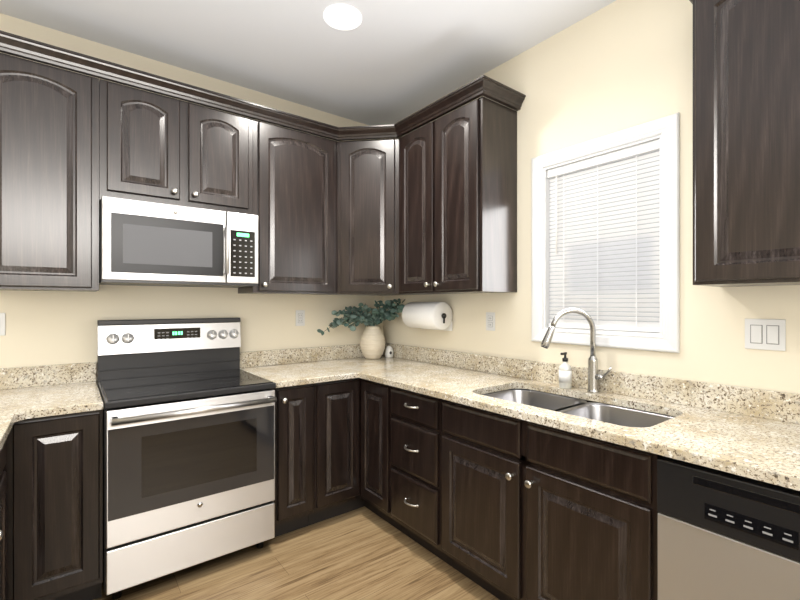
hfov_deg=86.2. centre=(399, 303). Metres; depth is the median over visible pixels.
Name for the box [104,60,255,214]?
upper cabinet
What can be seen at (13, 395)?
countertop
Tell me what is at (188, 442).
electric range
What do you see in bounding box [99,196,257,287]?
microwave
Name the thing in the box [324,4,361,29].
recessed light
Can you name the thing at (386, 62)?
ceiling
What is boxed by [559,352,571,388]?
soap dispenser bottle
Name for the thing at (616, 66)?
wall
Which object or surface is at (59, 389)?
countertop
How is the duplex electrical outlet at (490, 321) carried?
attached to the wall at (616, 66)
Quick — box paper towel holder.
[402,302,451,330]
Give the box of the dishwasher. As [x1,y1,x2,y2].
[657,456,799,599]
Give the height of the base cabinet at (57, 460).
0.880 m
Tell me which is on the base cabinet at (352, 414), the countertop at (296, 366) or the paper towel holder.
the countertop at (296, 366)
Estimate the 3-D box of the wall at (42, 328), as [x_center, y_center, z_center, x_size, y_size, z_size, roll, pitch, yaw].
[-1.948,-0.057,2.259,4.720,2.800,0.120,0,0,-38]
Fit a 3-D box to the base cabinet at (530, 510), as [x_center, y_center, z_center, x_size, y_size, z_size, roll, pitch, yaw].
[0.728,0.903,1.909,0.660,0.880,0.990,0,0,-38]
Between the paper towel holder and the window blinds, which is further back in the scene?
the paper towel holder
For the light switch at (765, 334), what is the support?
attached to the wall at (616, 66)
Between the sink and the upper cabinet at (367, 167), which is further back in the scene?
the upper cabinet at (367, 167)
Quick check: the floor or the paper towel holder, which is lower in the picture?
the floor
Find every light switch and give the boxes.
[0,313,4,335]
[745,319,785,350]
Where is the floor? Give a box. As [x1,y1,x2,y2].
[94,506,498,599]
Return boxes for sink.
[482,308,673,427]
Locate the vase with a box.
[317,299,404,358]
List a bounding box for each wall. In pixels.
[0,13,383,382]
[384,0,799,393]
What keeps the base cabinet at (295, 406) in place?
on the floor
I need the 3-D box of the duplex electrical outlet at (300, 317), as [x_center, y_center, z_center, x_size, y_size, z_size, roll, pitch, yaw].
[-0.727,0.105,3.118,0.070,0.114,0.010,0,0,-38]
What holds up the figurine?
on the countertop at (752, 433)
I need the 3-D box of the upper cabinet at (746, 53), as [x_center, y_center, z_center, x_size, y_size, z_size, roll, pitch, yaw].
[1.327,-0.633,1.411,0.321,1.132,0.534,0,0,-38]
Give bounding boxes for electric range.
[97,317,276,599]
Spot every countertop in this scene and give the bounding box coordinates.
[0,367,27,450]
[16,362,102,418]
[240,347,355,387]
[323,343,799,490]
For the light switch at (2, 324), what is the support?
attached to the wall at (42, 328)
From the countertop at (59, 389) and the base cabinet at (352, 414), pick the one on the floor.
the base cabinet at (352, 414)
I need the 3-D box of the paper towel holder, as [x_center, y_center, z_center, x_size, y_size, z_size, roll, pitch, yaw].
[0.177,0.087,3.004,0.199,0.198,0.406,0,0,-38]
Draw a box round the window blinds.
[548,139,659,332]
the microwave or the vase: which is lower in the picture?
the vase
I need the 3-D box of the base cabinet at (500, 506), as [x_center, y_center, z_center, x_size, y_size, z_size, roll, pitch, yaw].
[0.317,0.903,2.470,0.626,0.880,0.438,0,0,-38]
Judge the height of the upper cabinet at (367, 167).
1.132 m
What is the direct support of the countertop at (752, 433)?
on the base cabinet at (500, 506)
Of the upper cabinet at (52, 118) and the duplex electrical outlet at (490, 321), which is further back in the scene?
the duplex electrical outlet at (490, 321)
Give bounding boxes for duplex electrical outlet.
[296,310,304,325]
[486,312,494,330]
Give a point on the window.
(665, 130)
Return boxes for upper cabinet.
[0,32,103,291]
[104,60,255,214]
[238,104,339,294]
[340,124,395,295]
[396,76,519,294]
[689,0,799,286]
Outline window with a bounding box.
[531,112,679,352]
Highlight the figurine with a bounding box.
[385,346,392,357]
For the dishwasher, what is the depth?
1.19 m
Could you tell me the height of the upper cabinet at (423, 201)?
1.132 m
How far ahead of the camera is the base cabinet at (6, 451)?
1.70 m
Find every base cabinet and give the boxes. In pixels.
[0,428,11,599]
[12,410,102,599]
[273,383,315,536]
[316,378,387,522]
[388,385,523,571]
[441,382,661,599]
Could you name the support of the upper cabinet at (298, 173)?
attached to the wall at (42, 328)
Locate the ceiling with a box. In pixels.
[0,0,615,125]

